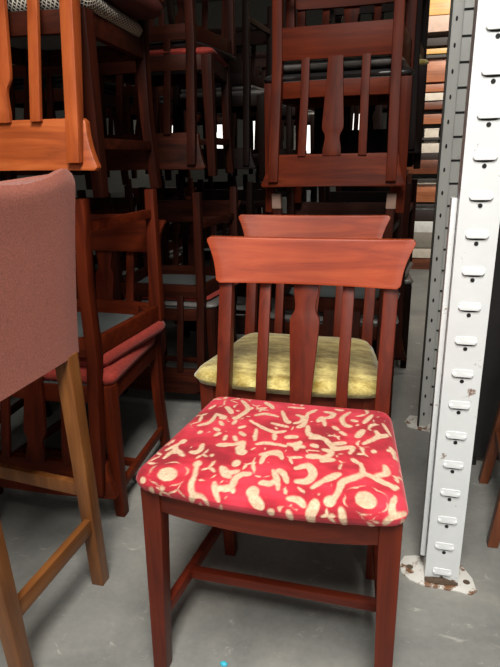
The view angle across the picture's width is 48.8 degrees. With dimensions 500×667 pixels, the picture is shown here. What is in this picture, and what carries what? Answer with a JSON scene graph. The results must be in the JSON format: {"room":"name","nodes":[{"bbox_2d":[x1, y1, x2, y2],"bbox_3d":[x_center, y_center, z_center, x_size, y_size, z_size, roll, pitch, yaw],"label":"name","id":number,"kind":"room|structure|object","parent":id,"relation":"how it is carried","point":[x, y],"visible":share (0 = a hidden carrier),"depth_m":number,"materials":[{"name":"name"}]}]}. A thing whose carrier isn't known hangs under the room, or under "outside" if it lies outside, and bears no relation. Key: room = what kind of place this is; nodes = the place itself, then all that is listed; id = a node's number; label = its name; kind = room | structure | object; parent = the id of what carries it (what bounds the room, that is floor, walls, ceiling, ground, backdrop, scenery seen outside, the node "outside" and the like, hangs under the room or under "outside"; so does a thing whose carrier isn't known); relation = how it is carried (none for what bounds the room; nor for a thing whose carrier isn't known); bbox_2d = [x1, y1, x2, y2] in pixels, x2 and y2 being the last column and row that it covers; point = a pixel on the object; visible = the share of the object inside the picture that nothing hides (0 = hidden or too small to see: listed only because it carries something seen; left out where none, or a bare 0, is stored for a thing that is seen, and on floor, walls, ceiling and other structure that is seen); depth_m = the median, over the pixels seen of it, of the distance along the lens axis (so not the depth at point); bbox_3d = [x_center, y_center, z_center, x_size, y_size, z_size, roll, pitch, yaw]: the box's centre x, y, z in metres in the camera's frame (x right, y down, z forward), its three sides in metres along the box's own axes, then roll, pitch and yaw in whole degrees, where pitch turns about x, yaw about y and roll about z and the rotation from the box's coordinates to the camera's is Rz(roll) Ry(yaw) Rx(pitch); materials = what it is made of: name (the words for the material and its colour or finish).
{"room":"furniture warehouse","nodes":[
{"label":"furniture warehouse","id":0,"kind":"room"},
{"bbox_2d":[12,64,150,196],"bbox_3d":[-7.211,-4.218,7.207,0.100,6.000,28.000,4,18,15],"label":"wall","id":1,"kind":"structure","parent":0,"point":[115,185],"depth_m":17.53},
{"bbox_2d":[165,0,221,5],"bbox_3d":[1.460,-6.570,3.971,18.000,0.100,28.000,4,18,15],"label":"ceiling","id":2,"kind":"structure","parent":0,"point":[175,1],"depth_m":18.44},
{"bbox_2d":[0,186,499,666],"bbox_3d":[1.587,-0.765,5.839,18.000,0.100,28.000,4,18,15],"label":"floor","id":3,"kind":"structure","parent":0,"point":[75,621],"depth_m":1.40,"materials":[{"name":"concrete"}]},
{"bbox_2d":[0,398,51,422],"bbox_3d":[-1.120,-0.005,2.117,0.502,0.846,0.504,4,18,15],"label":"dining chair","id":4,"kind":"object","parent":3,"relation":"on","point":[16,406],"visible":0.04,"depth_m":2.17,"materials":[{"name":"brown wood"}]},
{"bbox_3d":[-1.139,-0.048,2.037,0.502,0.846,0.504,4,18,15],"label":"dining chair","id":5,"kind":"object","parent":4,"relation":"on","visible":0},
{"bbox_2d":[4,171,16,179],"bbox_3d":[-1.139,-0.873,1.838,0.502,0.846,0.504,4,18,15],"label":"dining chair","id":6,"kind":"object","parent":5,"relation":"on","point":[9,175],"visible":0.02,"depth_m":2.05,"materials":[{"name":"brown wood"}]},
{"bbox_2d":[0,168,108,666],"bbox_3d":[-0.610,0.188,1.185,0.475,1.028,0.420,4,18,15],"label":"bar stool","id":7,"kind":"object","parent":3,"relation":"on","point":[39,330],"visible":1,"depth_m":1.09,"materials":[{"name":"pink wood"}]},
{"bbox_2d":[0,220,169,516],"bbox_3d":[-0.566,0.076,1.828,0.502,0.846,0.504,4,18,15],"label":"dining chair","id":8,"kind":"object","parent":3,"relation":"on","point":[131,238],"visible":0.33,"depth_m":1.87,"materials":[{"name":"brown wood"}]},
{"bbox_2d":[0,189,165,498],"bbox_3d":[-0.580,-0.003,1.735,0.502,0.846,0.504,3,18,13],"label":"dining chair","id":9,"kind":"object","parent":8,"relation":"on","point":[108,329],"visible":0.56,"depth_m":1.60,"materials":[{"name":"brown wood"}]},
{"bbox_2d":[7,0,161,197],"bbox_3d":[-0.556,-0.833,1.549,0.502,0.846,0.504,4,18,15],"label":"dining chair","id":10,"kind":"object","parent":9,"relation":"on","point":[108,35],"visible":0.71,"depth_m":1.44,"materials":[{"name":"brown wood"}]},
{"bbox_2d":[7,0,142,37],"bbox_3d":[-0.567,-0.850,1.505,0.502,0.045,0.404,4,18,15],"label":"seat cushion","id":11,"kind":"object","parent":10,"relation":"on","point":[103,12],"depth_m":1.34,"materials":[{"name":"fabric"}]},
{"bbox_2d":[0,0,163,170],"bbox_3d":[-0.543,-0.886,1.432,0.502,0.882,0.509,4,18,15],"label":"dining chair","id":12,"kind":"object","parent":10,"relation":"on","point":[37,143],"visible":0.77,"depth_m":1.29,"materials":[{"name":"orange wood"}]},
{"bbox_2d":[104,0,163,20],"bbox_3d":[-0.532,-0.887,1.474,0.502,0.045,0.404,4,18,15],"label":"seat cushion","id":13,"kind":"object","parent":12,"relation":"on","point":[137,10],"depth_m":1.50,"materials":[{"name":"fabric"}]},
{"bbox_2d":[78,320,165,366],"bbox_3d":[-0.570,0.013,1.780,0.502,0.045,0.404,3,18,13],"label":"seat cushion","id":14,"kind":"object","parent":9,"relation":"on","point":[109,354],"depth_m":1.70,"materials":[{"name":"fabric"}]},
{"bbox_2d":[43,336,155,384],"bbox_3d":[-0.577,0.059,1.784,0.502,0.045,0.404,4,18,15],"label":"seat cushion","id":15,"kind":"object","parent":8,"relation":"on","point":[114,373],"depth_m":1.62,"materials":[{"name":"fabric"}]},
{"bbox_2d":[75,197,138,277],"bbox_3d":[-0.885,-0.276,2.943,0.502,0.846,0.504,4,18,15],"label":"dining chair","id":16,"kind":"object","parent":3,"relation":"on","point":[118,203],"visible":0.08,"depth_m":3.00,"materials":[{"name":"brown wood"}]},
{"bbox_2d":[75,185,138,298],"bbox_3d":[-0.904,-0.319,2.862,0.502,0.846,0.504,4,18,15],"label":"dining chair","id":17,"kind":"object","parent":16,"relation":"on","point":[129,207],"visible":0.06,"depth_m":2.87,"materials":[{"name":"brown wood"}]},
{"bbox_2d":[0,82,129,189],"bbox_3d":[-0.904,-1.144,2.664,0.502,0.846,0.504,4,18,15],"label":"dining chair","id":18,"kind":"object","parent":17,"relation":"on","point":[58,93],"visible":0.16,"depth_m":2.62,"materials":[{"name":"brown wood"}]},
{"bbox_2d":[0,65,115,175],"bbox_3d":[-0.923,-1.187,2.583,0.502,0.846,0.504,4,18,15],"label":"dining chair","id":19,"kind":"object","parent":18,"relation":"on","point":[50,75],"visible":0.2,"depth_m":2.43,"materials":[{"name":"brown wood"}]},
{"bbox_2d":[14,76,115,89],"bbox_3d":[-0.912,-1.180,2.625,0.502,0.026,0.404,4,18,15],"label":"seat cushion","id":20,"kind":"object","parent":19,"relation":"on","point":[108,84],"depth_m":2.46,"materials":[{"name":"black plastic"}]},
{"bbox_2d":[14,82,115,95],"bbox_3d":[-0.915,-1.151,2.622,0.502,0.026,0.404,4,18,15],"label":"seat cushion","id":21,"kind":"object","parent":18,"relation":"on","point":[57,87],"depth_m":2.45,"materials":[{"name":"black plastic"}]},
{"bbox_2d":[120,187,196,323],"bbox_3d":[-0.651,-0.547,3.768,0.502,0.846,0.504,4,18,15],"label":"dining chair","id":22,"kind":"object","parent":3,"relation":"on","point":[170,192],"visible":0.1,"depth_m":3.84,"materials":[{"name":"brown wood"}]},
{"bbox_2d":[120,250,182,258],"bbox_3d":[-0.661,-0.554,3.727,0.502,0.026,0.404,4,18,15],"label":"seat cushion","id":23,"kind":"object","parent":22,"relation":"on","point":[180,252],"depth_m":3.59,"materials":[{"name":"grey fabric"}]},
{"bbox_2d":[120,178,193,269],"bbox_3d":[-0.669,-0.590,3.688,0.502,0.846,0.504,4,18,15],"label":"dining chair","id":24,"kind":"object","parent":22,"relation":"on","point":[167,239],"visible":0.15,"depth_m":3.51,"materials":[{"name":"brown wood"}]},
{"bbox_2d":[106,84,190,180],"bbox_3d":[-0.670,-1.415,3.489,0.502,0.846,0.504,4,18,15],"label":"dining chair","id":25,"kind":"object","parent":24,"relation":"on","point":[133,116],"visible":0.06,"depth_m":3.35,"materials":[{"name":"brown wood"}]},
{"bbox_2d":[108,19,172,134],"bbox_3d":[-0.688,-1.458,3.409,0.502,0.846,0.504,4,18,15],"label":"dining chair","id":26,"kind":"object","parent":25,"relation":"on","point":[128,91],"visible":0.12,"depth_m":3.24,"materials":[{"name":"brown wood"}]},
{"bbox_2d":[130,95,172,101],"bbox_3d":[-0.678,-1.450,3.450,0.502,0.026,0.404,4,18,15],"label":"seat cushion","id":27,"kind":"object","parent":26,"relation":"on","point":[160,97],"depth_m":3.25,"materials":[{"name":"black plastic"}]},
{"bbox_2d":[130,100,172,105],"bbox_3d":[-0.680,-1.422,3.447,0.502,0.026,0.404,4,18,15],"label":"seat cushion","id":28,"kind":"object","parent":25,"relation":"on","point":[161,102],"depth_m":3.25,"materials":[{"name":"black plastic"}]},
{"bbox_2d":[120,247,182,253],"bbox_3d":[-0.659,-0.583,3.730,0.502,0.026,0.404,4,18,15],"label":"seat cushion","id":29,"kind":"object","parent":24,"relation":"on","point":[170,250],"depth_m":3.52,"materials":[{"name":"grey fabric"}]},
{"bbox_2d":[122,200,241,393],"bbox_3d":[-0.325,-0.177,2.598,0.502,0.846,0.504,4,18,15],"label":"dining chair","id":30,"kind":"object","parent":3,"relation":"on","point":[165,207],"visible":0.25,"depth_m":2.65,"materials":[{"name":"brown wood"}]},
{"bbox_2d":[102,186,238,393],"bbox_3d":[-0.343,-0.220,2.517,0.502,0.846,0.504,4,18,15],"label":"dining chair","id":31,"kind":"object","parent":30,"relation":"on","point":[198,283],"visible":0.5,"depth_m":2.38,"materials":[{"name":"brown wood"}]},
{"bbox_2d":[100,0,233,176],"bbox_3d":[-0.332,-1.095,2.277,0.502,0.846,0.504,3,18,12],"label":"dining chair","id":32,"kind":"object","parent":31,"relation":"on","point":[212,69],"visible":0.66,"depth_m":2.13,"materials":[{"name":"brown wood"}]},
{"bbox_2d":[98,0,235,170],"bbox_3d":[-0.354,-1.125,2.221,0.502,0.886,0.510,4,18,15],"label":"dining chair","id":33,"kind":"object","parent":32,"relation":"on","point":[176,151],"visible":0.48,"depth_m":2.08,"materials":[{"name":"brown wood"}]},
{"bbox_2d":[149,41,235,62],"bbox_3d":[-0.343,-1.137,2.259,0.502,0.026,0.404,4,18,15],"label":"seat cushion","id":34,"kind":"object","parent":33,"relation":"on","point":[228,55],"depth_m":2.10,"materials":[{"name":"red fabric"}]},
{"bbox_2d":[149,47,227,67],"bbox_3d":[-0.340,-1.102,2.235,0.502,0.026,0.404,3,18,12],"label":"seat cushion","id":35,"kind":"object","parent":32,"relation":"on","point":[202,52],"depth_m":2.03,"materials":[{"name":"fabric"}]},
{"bbox_2d":[124,283,238,301],"bbox_3d":[-0.333,-0.213,2.559,0.502,0.026,0.404,4,18,15],"label":"seat cushion","id":36,"kind":"object","parent":31,"relation":"on","point":[214,292],"depth_m":2.37,"materials":[{"name":"fabric"}]},
{"bbox_2d":[124,295,218,308],"bbox_3d":[-0.335,-0.185,2.556,0.502,0.026,0.404,4,18,15],"label":"seat cushion","id":37,"kind":"object","parent":30,"relation":"on","point":[213,303],"depth_m":2.36,"materials":[{"name":"grey fabric"}]},
{"bbox_2d":[183,181,227,235],"bbox_3d":[-0.416,-0.818,4.594,0.502,0.846,0.504,4,18,15],"label":"dining chair","id":38,"kind":"object","parent":3,"relation":"on","point":[216,185],"visible":0.1,"depth_m":4.66,"materials":[{"name":"brown wood"}]},
{"bbox_2d":[161,173,231,233],"bbox_3d":[-0.434,-0.861,4.514,0.502,0.846,0.504,4,18,15],"label":"dining chair","id":39,"kind":"object","parent":38,"relation":"on","point":[210,181],"visible":0.09,"depth_m":4.41,"materials":[{"name":"brown wood"}]},
{"bbox_2d":[160,113,226,175],"bbox_3d":[-0.435,-1.685,4.315,0.502,0.846,0.504,4,18,15],"label":"dining chair","id":40,"kind":"object","parent":39,"relation":"on","point":[199,115],"visible":0.08,"depth_m":4.22,"materials":[{"name":"brown wood"}]},
{"bbox_2d":[170,228,228,233],"bbox_3d":[-0.424,-0.853,4.555,0.502,0.026,0.404,4,18,15],"label":"seat cushion","id":41,"kind":"object","parent":39,"relation":"on","point":[219,230],"depth_m":4.39,"materials":[{"name":"grey plastic"}]},
{"bbox_2d":[220,661,227,666],"bbox_3d":[-0.057,0.712,1.189,0.017,0.006,0.012,4,18,15],"label":"scrap","id":42,"kind":"object","parent":3,"relation":"on","point":[222,663],"visible":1,"depth_m":1.19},
{"bbox_2d":[180,189,276,336],"bbox_3d":[-0.117,-0.434,3.381,0.502,0.846,0.504,4,18,15],"label":"dining chair","id":43,"kind":"object","parent":3,"relation":"on","point":[258,194],"visible":0.16,"depth_m":3.48,"materials":[{"name":"black wood"}]},
{"bbox_2d":[177,179,272,334],"bbox_3d":[-0.136,-0.477,3.301,0.502,0.846,0.504,4,18,15],"label":"dining chair","id":44,"kind":"object","parent":43,"relation":"on","point":[250,204],"visible":0.12,"depth_m":3.16,"materials":[{"name":"black wood"}]},
{"bbox_2d":[178,24,266,181],"bbox_3d":[-0.118,-1.301,3.097,0.502,0.846,0.504,3,18,12],"label":"dining chair","id":45,"kind":"object","parent":44,"relation":"on","point":[256,37],"visible":0.38,"depth_m":2.96,"materials":[{"name":"black wood"}]},
{"bbox_2d":[166,0,271,168],"bbox_3d":[-0.155,-1.345,3.022,0.502,0.846,0.504,4,18,15],"label":"dining chair","id":46,"kind":"object","parent":45,"relation":"on","point":[245,81],"visible":0.41,"depth_m":2.86,"materials":[{"name":"black wood"}]},
{"bbox_2d":[181,85,263,92],"bbox_3d":[-0.144,-1.338,3.063,0.502,0.026,0.404,4,18,15],"label":"seat cushion","id":47,"kind":"object","parent":46,"relation":"on","point":[183,87],"depth_m":2.88,"materials":[{"name":"grey fabric"}]},
{"bbox_2d":[180,90,263,97],"bbox_3d":[-0.127,-1.308,3.055,0.502,0.026,0.404,3,18,12],"label":"seat cushion","id":48,"kind":"object","parent":45,"relation":"on","point":[254,93],"depth_m":2.85,"materials":[{"name":"grey fabric"}]},
{"bbox_2d":[236,183,286,301],"bbox_3d":[0.155,-0.690,4.158,0.502,0.846,0.504,4,18,15],"label":"dining chair","id":49,"kind":"object","parent":3,"relation":"on","point":[255,185],"visible":0.04,"depth_m":4.27,"materials":[{"name":"black wood"}]},
{"bbox_2d":[231,174,306,297],"bbox_3d":[0.137,-0.733,4.077,0.502,0.846,0.504,4,18,15],"label":"dining chair","id":50,"kind":"object","parent":49,"relation":"on","point":[241,287],"visible":0.09,"depth_m":4.02,"materials":[{"name":"black wood"}]},
{"bbox_2d":[232,52,294,175],"bbox_3d":[0.154,-1.556,3.874,0.502,0.846,0.504,3,18,12],"label":"dining chair","id":51,"kind":"object","parent":50,"relation":"on","point":[260,63],"visible":0.1,"depth_m":3.98,"materials":[{"name":"black wood"}]},
{"bbox_2d":[230,53,292,165],"bbox_3d":[0.118,-1.601,3.798,0.502,0.846,0.504,4,18,15],"label":"dining chair","id":52,"kind":"object","parent":51,"relation":"on","point":[288,151],"visible":0.11,"depth_m":3.65,"materials":[{"name":"black wood"}]},
{"bbox_2d":[136,236,415,666],"bbox_3d":[0.081,0.257,1.199,0.501,0.860,0.525,4,18,15],"label":"dining chair","id":53,"kind":"object","parent":3,"relation":"on","point":[297,470],"visible":1,"depth_m":1.14,"materials":[{"name":"brown wood"}]},
{"bbox_2d":[136,397,407,526],"bbox_3d":[0.065,0.238,1.133,0.501,0.049,0.408,4,18,15],"label":"seat cushion","id":54,"kind":"object","parent":53,"relation":"on","point":[296,461],"depth_m":1.04,"materials":[{"name":"red fabric"}]},
{"bbox_2d":[194,214,390,410],"bbox_3d":[0.149,0.100,1.681,0.524,0.860,0.531,3,18,14],"label":"dining chair","id":55,"kind":"object","parent":3,"relation":"on","point":[363,367],"visible":0.48,"depth_m":1.64,"materials":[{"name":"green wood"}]},
{"bbox_2d":[194,332,377,398],"bbox_3d":[0.135,0.076,1.616,0.524,0.058,0.420,3,18,14],"label":"seat cushion","id":56,"kind":"object","parent":55,"relation":"on","point":[363,367],"depth_m":1.51,"materials":[{"name":"fabric"}]},
{"bbox_2d":[307,188,312,201],"bbox_3d":[0.331,-0.951,4.959,0.502,0.846,0.504,4,18,15],"label":"dining chair","id":57,"kind":"object","parent":3,"relation":"on","point":[311,189],"visible":0.02,"depth_m":5.01,"materials":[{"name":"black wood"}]},
{"bbox_2d":[255,172,316,214],"bbox_3d":[0.312,-0.994,4.879,0.502,0.846,0.504,4,18,15],"label":"dining chair","id":58,"kind":"object","parent":57,"relation":"on","point":[314,198],"visible":0.02,"depth_m":4.75,"materials":[{"name":"black wood"}]},
{"bbox_2d":[256,112,313,171],"bbox_3d":[0.330,-1.818,4.675,0.502,0.846,0.504,3,18,12],"label":"dining chair","id":59,"kind":"object","parent":58,"relation":"on","point":[310,114],"visible":0.06,"depth_m":4.45,"materials":[{"name":"black wood"}]},
{"bbox_2d":[254,68,313,153],"bbox_3d":[0.294,-1.862,4.599,0.502,0.846,0.504,4,18,15],"label":"dining chair","id":60,"kind":"object","parent":59,"relation":"on","point":[258,72],"visible":0.06,"depth_m":4.45,"materials":[{"name":"black wood"}]},
{"bbox_2d":[269,202,398,417],"bbox_3d":[0.366,-0.099,2.308,0.502,0.846,0.504,4,18,15],"label":"dining chair","id":61,"kind":"object","parent":3,"relation":"on","point":[303,208],"visible":0.12,"depth_m":2.37,"materials":[{"name":"brown wood"}]},
{"bbox_2d":[270,309,398,325],"bbox_3d":[0.355,-0.106,2.266,0.502,0.026,0.404,4,18,15],"label":"seat cushion","id":62,"kind":"object","parent":61,"relation":"on","point":[272,315],"depth_m":2.13,"materials":[{"name":"grey fabric"}]},
{"bbox_2d":[272,187,403,360],"bbox_3d":[0.347,-0.142,2.227,0.502,0.847,0.504,4,18,15],"label":"dining chair","id":63,"kind":"object","parent":61,"relation":"on","point":[326,307],"visible":0.24,"depth_m":2.06,"materials":[{"name":"brown wood"}]},
{"bbox_2d":[264,0,414,212],"bbox_3d":[0.343,-0.899,2.030,0.502,0.846,0.504,4,18,15],"label":"dining chair","id":64,"kind":"object","parent":63,"relation":"on","point":[379,90],"visible":0.56,"depth_m":1.88,"materials":[{"name":"brown wood"}]},
{"bbox_2d":[261,0,416,187],"bbox_3d":[0.324,-0.960,1.945,0.502,0.832,0.502,4,18,15],"label":"dining chair","id":65,"kind":"object","parent":64,"relation":"on","point":[333,49],"visible":0.84,"depth_m":1.80,"materials":[{"name":"brown wood"}]},
{"bbox_2d":[284,56,411,74],"bbox_3d":[0.335,-0.945,1.988,0.502,0.026,0.404,4,18,15],"label":"seat cushion","id":66,"kind":"object","parent":65,"relation":"on","point":[377,62],"depth_m":1.82,"materials":[{"name":"grey plastic"}]},
{"bbox_2d":[264,68,414,83],"bbox_3d":[0.332,-0.906,1.988,0.502,0.026,0.404,4,18,15],"label":"seat cushion","id":67,"kind":"object","parent":64,"relation":"on","point":[376,75],"depth_m":1.79,"materials":[{"name":"black leather"}]},
{"bbox_2d":[285,293,399,317],"bbox_3d":[0.358,-0.135,2.269,0.502,0.026,0.404,4,18,15],"label":"seat cushion","id":68,"kind":"object","parent":63,"relation":"on","point":[357,295],"depth_m":2.25,"materials":[{"name":"grey fabric"}]},
{"bbox_2d":[343,186,389,191],"bbox_3d":[0.814,-0.569,3.737,0.502,0.846,0.504,4,18,15],"label":"dining chair","id":69,"kind":"object","parent":3,"relation":"on","point":[345,188],"visible":0.08,"depth_m":3.84,"materials":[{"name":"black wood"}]},
{"bbox_2d":[336,173,411,238],"bbox_3d":[0.795,-0.612,3.657,0.502,0.846,0.504,4,18,15],"label":"dining chair","id":70,"kind":"object","parent":69,"relation":"on","point":[409,175],"visible":0.02,"depth_m":3.66,"materials":[{"name":"brown wood"}]},
{"bbox_2d":[347,106,413,162],"bbox_3d":[0.794,-1.494,3.440,0.502,0.846,0.504,4,18,15],"label":"dining chair","id":71,"kind":"object","parent":70,"relation":"on","point":[349,107],"visible":0.02,"depth_m":3.67,"materials":[{"name":"black wood"}]},
{"bbox_2d":[342,16,379,129],"bbox_3d":[0.775,-1.537,3.359,0.502,0.846,0.504,4,18,15],"label":"dining chair","id":72,"kind":"object","parent":71,"relation":"on","point":[376,115],"visible":0.03,"depth_m":3.23,"materials":[{"name":"black wood"}]},
{"bbox_2d":[330,191,413,367],"bbox_3d":[0.609,-0.309,2.943,0.502,0.846,0.504,4,18,15],"label":"dining chair","id":73,"kind":"object","parent":3,"relation":"on","point":[334,196],"visible":0.19,"depth_m":3.00,"materials":[{"name":"black wood"}]},
{"bbox_2d":[318,179,417,360],"bbox_3d":[0.590,-0.352,2.863,0.502,0.846,0.504,4,18,15],"label":"dining chair","id":74,"kind":"object","parent":73,"relation":"on","point":[411,188],"visible":0.17,"depth_m":2.69,"materials":[{"name":"brown wood"}]},
{"bbox_2d":[314,3,428,168],"bbox_3d":[0.589,-1.234,2.646,0.502,0.846,0.504,4,18,15],"label":"dining chair","id":75,"kind":"object","parent":74,"relation":"on","point":[339,12],"visible":0.16,"depth_m":2.50,"materials":[{"name":"black wood"}]},
{"bbox_2d":[312,0,429,153],"bbox_3d":[0.570,-1.277,2.565,0.502,0.846,0.504,4,18,15],"label":"dining chair","id":76,"kind":"object","parent":75,"relation":"on","point":[377,139],"visible":0.24,"depth_m":2.44,"materials":[{"name":"black wood"}]},
{"bbox_2d":[419,59,428,64],"bbox_3d":[0.578,-1.241,2.604,0.502,0.026,0.404,4,18,15],"label":"seat cushion","id":77,"kind":"object","parent":75,"relation":"on","point":[422,61],"depth_m":2.38,"materials":[{"name":"fabric"}]},
{"bbox_2d":[405,262,412,276],"bbox_3d":[0.601,-0.344,2.905,0.502,0.026,0.404,4,18,15],"label":"seat cushion","id":78,"kind":"object","parent":74,"relation":"on","point":[409,265],"depth_m":2.82,"materials":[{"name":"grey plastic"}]},
{"bbox_2d":[405,273,413,284],"bbox_3d":[0.598,-0.316,2.902,0.502,0.026,0.404,4,18,15],"label":"seat cushion","id":79,"kind":"object","parent":73,"relation":"on","point":[408,280],"depth_m":2.68,"materials":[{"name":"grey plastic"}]},
{"bbox_2d":[412,54,445,206],"bbox_3d":[1.907,-1.815,4.913,1.160,2.559,0.480,4,18,15],"label":"storage shelf","id":80,"kind":"object","parent":3,"relation":"on","point":[418,204],"visible":0.02,"depth_m":4.90,"materials":[{"name":"metal"}]},
{"bbox_2d":[411,258,429,268],"bbox_3d":[1.909,-0.685,5.279,0.972,0.138,0.400,4,18,15],"label":"board","id":81,"kind":"object","parent":80,"relation":"on","point":[418,263],"visible":0.02,"depth_m":5.16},
{"bbox_2d":[412,247,430,257],"bbox_3d":[1.922,-0.793,5.227,0.932,0.099,0.400,4,18,15],"label":"board","id":82,"kind":"object","parent":81,"relation":"on","point":[418,252],"visible":0.02,"depth_m":5.12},
{"bbox_2d":[414,232,431,247],"bbox_3d":[1.914,-0.902,5.179,0.929,0.138,0.400,4,18,15],"label":"board","id":83,"kind":"object","parent":82,"relation":"on","point":[423,239],"visible":0.02,"depth_m":5.07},
{"bbox_2d":[414,221,432,231],"bbox_3d":[1.891,-1.017,5.150,0.989,0.099,0.400,4,18,15],"label":"board","id":84,"kind":"object","parent":83,"relation":"on","point":[420,226],"visible":0.02,"depth_m":5.03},
{"bbox_2d":[415,210,433,220],"bbox_3d":[1.926,-1.110,5.111,0.988,0.099,0.400,4,18,15],"label":"board","id":85,"kind":"object","parent":84,"relation":"on","point":[420,215],"visible":0.02,"depth_m":5.00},
{"bbox_2d":[416,207,433,209],"bbox_3d":[1.924,-1.191,5.121,0.956,0.049,0.400,4,18,15],"label":"board","id":86,"kind":"object","parent":85,"relation":"on","point":[417,208],"visible":0.02,"depth_m":5.01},
{"bbox_2d":[407,160,437,173],"bbox_3d":[1.885,-1.519,4.997,0.943,0.119,0.400,4,18,15],"label":"board","id":87,"kind":"object","parent":80,"relation":"on","point":[426,166],"visible":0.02,"depth_m":4.88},
{"bbox_2d":[421,153,438,159],"bbox_3d":[1.889,-1.607,4.979,1.051,0.059,0.400,4,18,15],"label":"board","id":88,"kind":"object","parent":87,"relation":"on","point":[424,156],"visible":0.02,"depth_m":4.86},
{"bbox_2d":[421,143,438,152],"bbox_3d":[1.897,-1.672,4.954,1.022,0.079,0.400,4,18,15],"label":"board","id":89,"kind":"object","parent":88,"relation":"on","point":[426,147],"visible":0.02,"depth_m":4.84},
{"bbox_2d":[416,184,435,201],"bbox_3d":[1.910,-1.310,5.088,1.012,0.158,0.400,4,18,15],"label":"board","id":90,"kind":"object","parent":80,"relation":"on","point":[425,192],"visible":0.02,"depth_m":4.97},
{"bbox_2d":[417,181,435,183],"bbox_3d":[1.923,-1.394,5.026,0.927,0.040,0.400,4,18,15],"label":"board","id":91,"kind":"object","parent":90,"relation":"on","point":[418,182],"visible":0.02,"depth_m":4.92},
{"bbox_2d":[423,128,438,142],"bbox_3d":[1.603,-1.748,4.879,0.125,0.122,0.104,4,18,15],"label":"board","id":92,"kind":"object","parent":80,"relation":"on","point":[432,132],"visible":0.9,"depth_m":4.83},
{"bbox_2d":[423,114,441,125],"bbox_3d":[1.873,-1.894,4.873,0.930,0.079,0.400,4,18,15],"label":"board","id":93,"kind":"object","parent":80,"relation":"on","point":[429,119],"visible":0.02,"depth_m":4.76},
{"bbox_2d":[424,101,442,112],"bbox_3d":[1.890,-1.998,4.839,1.029,0.059,0.400,4,18,15],"label":"board","id":94,"kind":"object","parent":80,"relation":"on","point":[429,106],"visible":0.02,"depth_m":4.73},
{"bbox_2d":[425,93,442,101],"bbox_3d":[1.889,-2.064,4.817,1.014,0.059,0.400,4,18,15],"label":"board","id":95,"kind":"object","parent":94,"relation":"on","point":[429,97],"visible":0.02,"depth_m":4.71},
{"bbox_2d":[426,84,443,92],"bbox_3d":[1.899,-2.128,4.790,1.047,0.059,0.400,4,18,15],"label":"board","id":96,"kind":"object","parent":95,"relation":"on","point":[430,88],"visible":0.02,"depth_m":4.68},
{"bbox_2d":[426,58,445,84],"bbox_3d":[1.894,-2.277,4.770,1.012,0.198,0.400,4,18,15],"label":"board","id":97,"kind":"object","parent":96,"relation":"on","point":[435,67],"visible":0.02,"depth_m":4.66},
{"bbox_2d":[426,48,446,54],"bbox_3d":[1.881,-2.411,4.735,1.037,0.040,0.400,4,18,15],"label":"board","id":98,"kind":"object","parent":80,"relation":"on","point":[438,51],"visible":0.02,"depth_m":4.62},
{"bbox_2d":[427,37,447,48],"bbox_3d":[1.883,-2.474,4.704,0.939,0.059,0.400,4,18,15],"label":"board","id":99,"kind":"object","parent":98,"relation":"on","point":[432,43],"visible":0.02,"depth_m":4.60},
{"bbox_2d":[428,15,449,37],"bbox_3d":[1.877,-2.588,4.637,0.944,0.119,0.400,4,18,15],"label":"board","id":100,"kind":"object","parent":80,"relation":"on","point":[438,26],"visible":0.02,"depth_m":4.53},
{"bbox_2d":[429,0,450,15],"bbox_3d":[1.893,-2.716,4.614,1.027,0.119,0.400,4,18,15],"label":"board","id":101,"kind":"object","parent":100,"relation":"on","point":[437,7],"visible":0.02,"depth_m":4.51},
{"bbox_2d":[405,0,474,431],"bbox_3d":[0.673,-0.869,1.824,0.150,2.596,0.120,4,18,15],"label":"upright","id":102,"kind":"object","parent":3,"relation":"on","point":[461,11],"visible":0.86,"depth_m":1.91,"materials":[{"name":"grey paint"}]},
{"bbox_2d":[400,0,499,595],"bbox_3d":[0.456,-0.612,1.032,0.185,2.600,0.114,4,18,15],"label":"upright","id":103,"kind":"object","parent":3,"relation":"on","point":[474,215],"visible":0.99,"depth_m":1.19,"materials":[{"name":"white paint"}]},
{"bbox_2d":[471,224,499,464],"bbox_3d":[0.908,-0.178,1.711,0.340,1.340,0.060,4,18,15],"label":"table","id":104,"kind":"object","parent":3,"relation":"on","point":[489,398],"visible":0.37,"depth_m":1.83,"materials":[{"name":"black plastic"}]},
{"bbox_2d":[478,402,499,547],"bbox_3d":[0.903,0.119,1.490,0.437,0.910,0.354,4,18,15],"label":"wooden chair","id":105,"kind":"object","parent":3,"relation":"on","point":[493,447],"visible":1,"depth_m":1.72,"materials":[{"name":"brown wood"}]},
{"bbox_2d":[154,0,441,186],"bbox_3d":[5.187,-7.894,17.794,18.000,6.000,0.100,4,18,15],"label":"wall","id":106,"kind":"structure","parent":0,"point":[258,8],"depth_m":18.59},
{"bbox_2d":[217,125,222,147],"bbox_3d":[-1.181,-7.078,19.773,0.640,1.300,0.060,4,18,15],"label":"window","id":107,"kind":"structure","parent":106,"relation":"in","point":[219,127],"depth_m":19.69,"materials":[{"name":"white"}]},
{"bbox_2d":[253,121,254,138],"bbox_3d":[0.364,-6.981,19.366,0.640,1.300,0.060,4,18,15],"label":"window","id":108,"kind":"structure","parent":106,"relation":"in","point":[253,121],"depth_m":19.34,"materials":[{"name":"white"}]},
{"bbox_2d":[306,125,309,152],"bbox_3d":[1.908,-6.884,18.959,0.640,1.300,0.060,4,18,15],"label":"window","id":109,"kind":"structure","parent":106,"relation":"in","point":[308,126],"depth_m":18.97,"materials":[{"name":"white"}]},
{"bbox_2d":[354,105,386,113],"bbox_3d":[0.999,-1.754,4.234,0.502,0.846,0.504,4,18,15],"label":"dining chair","id":110,"kind":"object","parent":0,"point":[384,107],"visible":0.02,"depth_m":4.07,"materials":[{"name":"black wood"}]},
{"bbox_2d":[351,105,381,129],"bbox_3d":[0.980,-1.797,4.153,0.502,0.846,0.504,4,18,15],"label":"dining chair","id":111,"kind":"object","parent":110,"relation":"on","point":[379,125],"visible":0.02,"depth_m":4.02,"materials":[{"name":"black wood"}]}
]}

